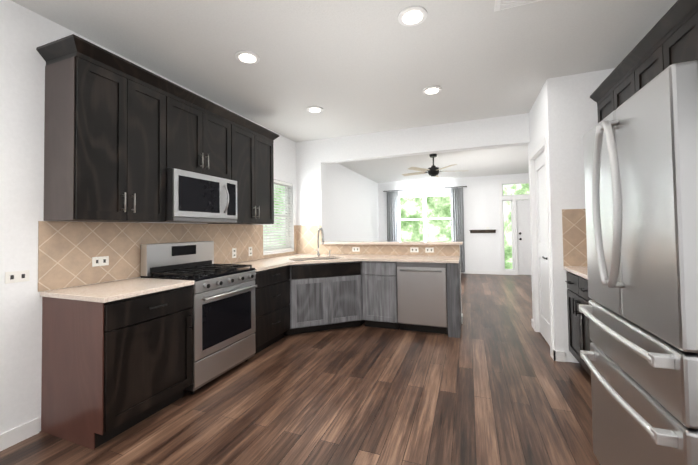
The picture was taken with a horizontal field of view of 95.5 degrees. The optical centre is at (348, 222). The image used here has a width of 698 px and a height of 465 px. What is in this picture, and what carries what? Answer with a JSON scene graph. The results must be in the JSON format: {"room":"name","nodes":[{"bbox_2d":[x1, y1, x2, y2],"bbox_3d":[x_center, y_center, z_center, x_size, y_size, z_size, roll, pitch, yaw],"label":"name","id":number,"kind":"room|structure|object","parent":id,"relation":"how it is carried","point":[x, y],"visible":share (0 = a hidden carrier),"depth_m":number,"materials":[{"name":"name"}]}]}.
{"room":"kitchen","nodes":[
{"label":"kitchen","id":0,"kind":"room"},
{"bbox_2d":[0,0,378,433],"bbox_3d":[-1.101,0.045,4.768,0.150,2.740,11.400,-1,-2,21],"label":"wall","id":1,"kind":"structure","parent":0,"point":[351,205],"depth_m":2.03,"materials":[{"name":"paint"}]},
{"bbox_2d":[5,270,29,283],"bbox_3d":[-2.063,0.340,1.972,0.006,0.070,0.115,-1,-2,21],"label":"outlet","id":2,"kind":"object","parent":1,"relation":"attached to","point":[17,276],"visible":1,"depth_m":1.97,"materials":[{"name":"plastic"}]},
{"bbox_2d":[0,418,38,450],"bbox_3d":[-2.480,1.289,0.796,0.014,0.095,2.680,-1,-2,21],"label":"baseboard","id":3,"kind":"structure","parent":1,"relation":"attached to","point":[15,435],"depth_m":1.96,"materials":[{"name":"white wood"}]},
{"bbox_2d":[43,46,175,222],"bbox_3d":[-1.752,-0.540,2.384,0.330,1.070,0.706,-1,-2,21],"label":"upper cabinet","id":4,"kind":"object","parent":1,"relation":"attached to","point":[121,135],"depth_m":2.16,"materials":[{"name":"black wood"}]},
{"bbox_2d":[38,221,297,291],"bbox_3d":[-1.438,0.254,3.629,0.008,0.461,3.338,-1,-2,21],"label":"backsplash","id":5,"kind":"structure","parent":1,"relation":"attached to","point":[67,251],"depth_m":2.51,"materials":[{"name":"tile"}]},
{"bbox_2d":[92,256,108,266],"bbox_3d":[-1.888,0.298,2.409,0.006,0.070,0.115,-1,-2,21],"label":"outlet","id":6,"kind":"object","parent":5,"relation":"attached to","point":[101,261],"visible":1,"depth_m":2.41,"materials":[{"name":"plastic"}]},
{"bbox_2d":[232,248,235,257],"bbox_3d":[-1.369,0.370,3.784,0.006,0.115,0.070,-1,-2,21],"label":"outlet","id":7,"kind":"object","parent":5,"relation":"attached to","point":[233,252],"visible":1,"depth_m":3.77,"materials":[{"name":"plastic"}]},
{"bbox_2d":[176,94,231,179],"bbox_3d":[-1.518,-0.748,3.017,0.330,0.630,0.760,-1,-2,21],"label":"upper cabinet","id":8,"kind":"object","parent":1,"relation":"attached to","point":[203,136],"depth_m":2.95,"materials":[{"name":"black wood"}]},
{"bbox_2d":[165,168,236,222],"bbox_3d":[-1.450,-0.213,2.981,0.461,0.428,0.754,-1,-2,21],"label":"microwave","id":9,"kind":"object","parent":8,"relation":"attached to","point":[192,197],"visible":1,"depth_m":2.81,"materials":[{"name":"silver metal"}]},
{"bbox_2d":[207,122,275,224],"bbox_3d":[-1.256,-0.514,3.698,0.330,1.070,0.832,-1,-2,21],"label":"upper cabinet","id":10,"kind":"object","parent":1,"relation":"attached to","point":[252,151],"depth_m":3.63,"materials":[{"name":"black wood"}]},
{"bbox_2d":[263,187,288,249],"bbox_3d":[-1.138,-0.095,4.764,0.040,1.060,0.820,-1,-2,21],"label":"window","id":11,"kind":"structure","parent":1,"relation":"in","point":[285,215],"depth_m":5.11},
{"bbox_2d":[263,180,292,252],"bbox_3d":[-1.077,-0.096,4.741,0.056,1.053,0.808,-1,-2,21],"label":"window blinds","id":12,"kind":"object","parent":11,"relation":"attached to","point":[281,183],"visible":0.65,"depth_m":4.81,"materials":[{"name":"white plastic"}]},
{"bbox_2d":[0,273,599,464],"bbox_3d":[1.852,1.396,3.629,6.720,0.100,11.700,-1,-2,21],"label":"floor","id":13,"kind":"structure","parent":0,"point":[495,383],"depth_m":2.29,"materials":[{"name":"brown wood"}]},
{"bbox_2d":[41,285,193,449],"bbox_3d":[-1.592,0.923,2.259,0.654,0.875,0.642,-1,-2,21],"label":"base cabinet","id":14,"kind":"object","parent":13,"relation":"on","point":[111,370],"visible":0.98,"depth_m":2.01,"materials":[{"name":"black wood"}]},
{"bbox_2d":[40,277,193,302],"bbox_3d":[-1.612,0.471,2.268,0.632,0.030,0.656,-1,-2,21],"label":"countertop","id":15,"kind":"structure","parent":14,"relation":"on","point":[105,292],"depth_m":2.13,"materials":[{"name":"stone"}]},
{"bbox_2d":[141,241,256,393],"bbox_3d":[-1.321,0.780,2.913,0.663,1.185,0.754,-1,-2,21],"label":"range","id":16,"kind":"object","parent":13,"relation":"on","point":[224,322],"visible":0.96,"depth_m":2.77,"materials":[{"name":"silver metal"}]},
{"bbox_2d":[255,265,289,353],"bbox_3d":[-1.091,0.949,3.588,0.654,0.875,0.664,-1,-2,21],"label":"base cabinet","id":17,"kind":"object","parent":13,"relation":"on","point":[272,301],"visible":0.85,"depth_m":3.45,"materials":[{"name":"black wood"}]},
{"bbox_2d":[216,261,291,271],"bbox_3d":[-0.989,0.502,3.877,0.660,0.030,1.260,-1,-2,21],"label":"countertop","id":18,"kind":"structure","parent":17,"relation":"on","point":[268,263],"depth_m":3.61,"materials":[{"name":"stone"}]},
{"bbox_2d":[284,258,364,335],"bbox_3d":[-0.446,0.959,4.364,1.316,0.876,1.234,-1,-2,21],"label":"base cabinet","id":19,"kind":"object","parent":13,"relation":"on","point":[325,296],"visible":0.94,"depth_m":3.69,"materials":[{"name":"grey wood"}]},
{"bbox_2d":[251,254,459,264],"bbox_3d":[0.104,0.493,4.146,2.517,0.030,1.273,-1,-2,21],"label":"countertop","id":20,"kind":"structure","parent":19,"relation":"on","point":[341,257],"depth_m":4.14,"materials":[{"name":"stone"}]},
{"bbox_2d":[314,228,323,256],"bbox_3d":[-0.412,0.285,4.454,0.210,0.415,0.188,-1,-2,21],"label":"faucet","id":21,"kind":"object","parent":20,"relation":"on","point":[322,232],"visible":1,"depth_m":4.51,"materials":[{"name":"silver metal"}]},
{"bbox_2d":[362,261,399,329],"bbox_3d":[0.496,0.945,4.340,0.456,0.875,0.617,-1,-2,21],"label":"base cabinet","id":22,"kind":"object","parent":13,"relation":"on","point":[379,287],"visible":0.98,"depth_m":4.06,"materials":[{"name":"grey wood"}]},
{"bbox_2d":[397,262,447,333],"bbox_3d":[0.982,0.934,4.127,0.598,0.873,0.673,-1,-2,21],"label":"dishwasher","id":23,"kind":"object","parent":13,"relation":"on","point":[422,295],"visible":0.98,"depth_m":3.86,"materials":[{"name":"silver metal"}]},
{"bbox_2d":[446,260,460,337],"bbox_3d":[1.338,0.925,4.023,0.136,0.875,0.617,-1,-2,21],"label":"peninsula end panel","id":24,"kind":"object","parent":13,"relation":"on","point":[454,300],"visible":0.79,"depth_m":3.74,"materials":[{"name":"grey wood"}]},
{"bbox_2d":[565,272,588,373],"bbox_3d":[2.232,0.876,2.545,0.617,0.876,0.773,-1,-2,21],"label":"base cabinet","id":25,"kind":"object","parent":13,"relation":"on","point":[578,322],"depth_m":2.73,"materials":[{"name":"black wood"}]},
{"bbox_2d":[564,266,587,279],"bbox_3d":[2.102,0.418,2.256,0.637,0.030,1.422,-1,-2,21],"label":"countertop","id":26,"kind":"structure","parent":25,"relation":"on","point":[581,272],"depth_m":2.73,"materials":[{"name":"stone"}]},
{"bbox_2d":[589,298,591,376],"bbox_3d":[2.003,0.865,1.938,0.617,0.876,0.773,-1,-2,21],"label":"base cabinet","id":27,"kind":"object","parent":13,"relation":"on","point":[590,341],"depth_m":2.49,"materials":[{"name":"black wood"}]},
{"bbox_2d":[579,60,697,464],"bbox_3d":[1.554,0.391,1.238,0.943,1.800,0.836,-1,-2,21],"label":"refrigerator","id":28,"kind":"object","parent":13,"relation":"on","point":[640,313],"visible":1,"depth_m":1.17,"materials":[{"name":"silver metal"}]},
{"bbox_2d":[11,0,677,182],"bbox_3d":[1.813,-1.443,3.699,6.720,0.100,11.700,-1,-2,21],"label":"ceiling","id":29,"kind":"structure","parent":0,"point":[353,67],"depth_m":2.63,"materials":[{"name":"paint"}]},
{"bbox_2d":[235,50,259,63],"bbox_3d":[-0.847,-1.373,2.648,0.196,0.015,0.196,-1,-2,21],"label":"recessed light","id":30,"kind":"object","parent":29,"relation":"in","point":[246,57],"visible":0.98,"depth_m":2.63,"materials":[{"name":"beige"}]},
{"bbox_2d":[307,106,322,112],"bbox_3d":[-0.410,-1.350,3.808,0.196,0.015,0.196,-1,-2,21],"label":"recessed light","id":31,"kind":"object","parent":29,"relation":"in","point":[314,109],"visible":0.98,"depth_m":3.78,"materials":[{"name":"beige"}]},
{"bbox_2d":[398,6,426,26],"bbox_3d":[0.434,-1.403,2.165,0.196,0.015,0.196,-1,-2,21],"label":"recessed light","id":32,"kind":"object","parent":29,"relation":"in","point":[410,16],"visible":0.98,"depth_m":2.15,"materials":[{"name":"beige"}]},
{"bbox_2d":[402,154,456,176],"bbox_3d":[1.664,-1.112,6.251,1.290,0.429,1.241,-1,-2,21],"label":"ceiling fan","id":33,"kind":"object","parent":29,"relation":"hanging from","point":[433,170],"visible":1,"depth_m":6.14,"materials":[{"name":"black metal"}]},
{"bbox_2d":[423,86,441,94],"bbox_3d":[0.872,-1.380,3.325,0.196,0.015,0.196,-1,-2,21],"label":"recessed light","id":34,"kind":"object","parent":29,"relation":"in","point":[431,90],"visible":0.98,"depth_m":3.31,"materials":[{"name":"beige"}]},
{"bbox_2d":[494,0,542,10],"bbox_3d":[1.116,-1.417,1.962,0.380,0.016,0.200,-1,-2,21],"label":"ceiling vent","id":35,"kind":"object","parent":29,"relation":"in","point":[502,4],"visible":1,"depth_m":2.04,"materials":[{"name":"white metal"}]},
{"bbox_2d":[296,113,529,313],"bbox_3d":[0.753,0.017,4.669,3.390,2.740,0.140,-1,-2,21],"label":"wall","id":36,"kind":"structure","parent":0,"point":[313,157],"depth_m":4.68,"materials":[{"name":"paint"}]},
{"bbox_2d":[298,225,459,255],"bbox_3d":[0.336,0.257,4.740,2.487,0.461,0.008,-1,-2,21],"label":"backsplash","id":37,"kind":"structure","parent":36,"relation":"attached to","point":[307,234],"depth_m":4.80,"materials":[{"name":"tile"}]},
{"bbox_2d":[352,247,359,251],"bbox_3d":[0.106,0.414,4.815,0.115,0.070,0.006,-1,-2,21],"label":"outlet","id":38,"kind":"object","parent":37,"relation":"attached to","point":[355,249],"visible":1,"depth_m":4.81,"materials":[{"name":"plastic"}]},
{"bbox_2d":[410,247,418,251],"bbox_3d":[0.930,0.395,4.505,0.115,0.070,0.006,-1,-2,21],"label":"outlet","id":39,"kind":"object","parent":37,"relation":"attached to","point":[413,249],"visible":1,"depth_m":4.50,"materials":[{"name":"plastic"}]},
{"bbox_2d":[425,248,433,252],"bbox_3d":[1.126,0.391,4.431,0.115,0.070,0.006,-1,-2,21],"label":"outlet","id":40,"kind":"object","parent":37,"relation":"attached to","point":[429,250],"visible":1,"depth_m":4.43,"materials":[{"name":"plastic"}]},
{"bbox_2d":[320,241,462,244],"bbox_3d":[0.594,0.311,4.771,2.103,0.038,0.370,-1,-2,21],"label":"bar","id":41,"kind":"object","parent":36,"relation":"on","point":[401,242],"visible":1,"depth_m":4.58,"materials":[{"name":"stone"}]},
{"bbox_2d":[378,173,528,270],"bbox_3d":[3.817,0.079,8.926,6.420,2.740,0.150,-1,-2,21],"label":"wall","id":42,"kind":"structure","parent":0,"point":[481,208],"depth_m":8.94,"materials":[{"name":"paint"}]},
{"bbox_2d":[398,194,451,240],"bbox_3d":[2.265,-0.076,9.471,1.660,1.480,0.130,-1,-2,21],"label":"window","id":43,"kind":"structure","parent":42,"relation":"in","point":[424,218],"depth_m":9.50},
{"bbox_2d":[383,186,466,191],"bbox_3d":[2.210,-0.977,9.407,2.421,0.044,0.121,-1,-2,21],"label":"curtain rod","id":44,"kind":"object","parent":42,"relation":"attached to","point":[426,188],"visible":1,"depth_m":9.32,"materials":[{"name":"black metal"}]},
{"bbox_2d":[387,191,398,240],"bbox_3d":[1.343,0.262,9.669,0.360,2.400,0.087,-1,-2,21],"label":"curtain","id":45,"kind":"object","parent":44,"relation":"hanging from","point":[392,219],"visible":0.6,"depth_m":9.67,"materials":[{"name":"grey fabric"}]},
{"bbox_2d":[451,188,464,271],"bbox_3d":[3.093,0.221,9.010,0.340,2.400,0.087,-1,-2,21],"label":"curtain","id":46,"kind":"object","parent":44,"relation":"hanging from","point":[457,217],"visible":0.65,"depth_m":9.00,"materials":[{"name":"grey fabric"}]},
{"bbox_2d":[461,270,500,274],"bbox_3d":[2.730,1.425,9.222,3.760,0.095,0.014,-1,-2,21],"label":"baseboard","id":47,"kind":"structure","parent":42,"relation":"attached to","point":[466,271],"depth_m":8.86,"materials":[{"name":"white wood"}]},
{"bbox_2d":[469,230,495,232],"bbox_3d":[3.732,0.261,8.833,0.700,0.095,0.073,-1,-2,21],"label":"shelf","id":48,"kind":"object","parent":42,"relation":"attached to","point":[482,231],"visible":1,"depth_m":8.84,"materials":[{"name":"brown wood"}]},
{"bbox_2d":[499,179,528,274],"bbox_3d":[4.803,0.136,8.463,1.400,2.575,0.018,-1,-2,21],"label":"door frame","id":49,"kind":"structure","parent":42,"relation":"attached to","point":[515,271],"depth_m":8.60,"materials":[{"name":"white wood"}]},
{"bbox_2d":[516,200,530,274],"bbox_3d":[4.980,0.401,8.434,0.886,2.020,0.122,-1,-2,21],"label":"front door","id":50,"kind":"structure","parent":42,"relation":"in","point":[523,235],"depth_m":8.55,"materials":[{"name":"white wood"}]},
{"bbox_2d":[528,68,614,362],"bbox_3d":[2.506,-0.037,3.480,0.730,2.740,1.130,-1,-2,21],"label":"wall","id":51,"kind":"structure","parent":0,"point":[563,115],"depth_m":3.05,"materials":[{"name":"paint"}]},
{"bbox_2d":[529,136,553,356],"bbox_3d":[2.188,0.246,3.535,0.116,2.185,0.910,-1,-2,21],"label":"door frame","id":52,"kind":"structure","parent":51,"relation":"attached to","point":[541,147],"depth_m":3.88,"materials":[{"name":"white wood"}]},
{"bbox_2d":[535,151,549,345],"bbox_3d":[2.165,0.277,3.543,0.096,2.100,0.764,-1,-2,21],"label":"pantry door","id":53,"kind":"structure","parent":51,"relation":"in","point":[542,263],"depth_m":3.63,"materials":[{"name":"white wood"}]},
{"bbox_2d":[594,92,606,122],"bbox_3d":[2.407,-0.633,2.698,0.330,0.985,0.417,-1,-2,21],"label":"upper cabinet","id":54,"kind":"object","parent":51,"relation":"attached to","point":[601,102],"depth_m":2.87,"materials":[{"name":"black wood"}]},
{"bbox_3d":[2.027,-0.093,0.962,0.150,2.740,6.180,-1,-2,21],"label":"wall","id":55,"kind":"structure","parent":0,"visible":0},
{"bbox_2d":[562,209,586,266],"bbox_3d":[2.099,0.130,2.263,0.638,0.543,1.424,-1,-2,21],"label":"backsplash","id":56,"kind":"structure","parent":55,"relation":"attached to","point":[574,237],"depth_m":3.00,"materials":[{"name":"tile"}]},
{"bbox_2d":[606,72,625,115],"bbox_3d":[2.293,-0.639,2.395,0.330,0.985,0.479,-1,-2,21],"label":"upper cabinet","id":57,"kind":"object","parent":55,"relation":"attached to","point":[616,94],"depth_m":2.58,"materials":[{"name":"black wood"}]},
{"bbox_2d":[626,44,653,99],"bbox_3d":[2.168,-0.646,2.062,0.330,0.985,0.480,-1,-2,21],"label":"upper cabinet","id":58,"kind":"object","parent":55,"relation":"attached to","point":[640,73],"depth_m":2.22,"materials":[{"name":"black wood"}]},
{"bbox_2d":[654,4,697,77],"bbox_3d":[2.042,-0.652,1.729,0.330,0.985,0.480,-1,-2,21],"label":"upper cabinet","id":59,"kind":"object","parent":55,"relation":"attached to","point":[668,39],"depth_m":1.82,"materials":[{"name":"black wood"}]},
{"label":"outside","id":60,"kind":"structure","parent":0,"visible":0},
{"bbox_2d":[263,184,285,248],"bbox_3d":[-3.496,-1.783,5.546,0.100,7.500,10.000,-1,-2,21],"label":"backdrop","id":61,"kind":"structure","parent":60,"point":[276,217],"depth_m":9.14,"materials":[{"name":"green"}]},
{"bbox_2d":[400,183,528,268],"bbox_3d":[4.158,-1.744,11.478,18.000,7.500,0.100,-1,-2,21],"label":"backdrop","id":62,"kind":"structure","parent":60,"point":[436,207],"depth_m":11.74,"materials":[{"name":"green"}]}
]}

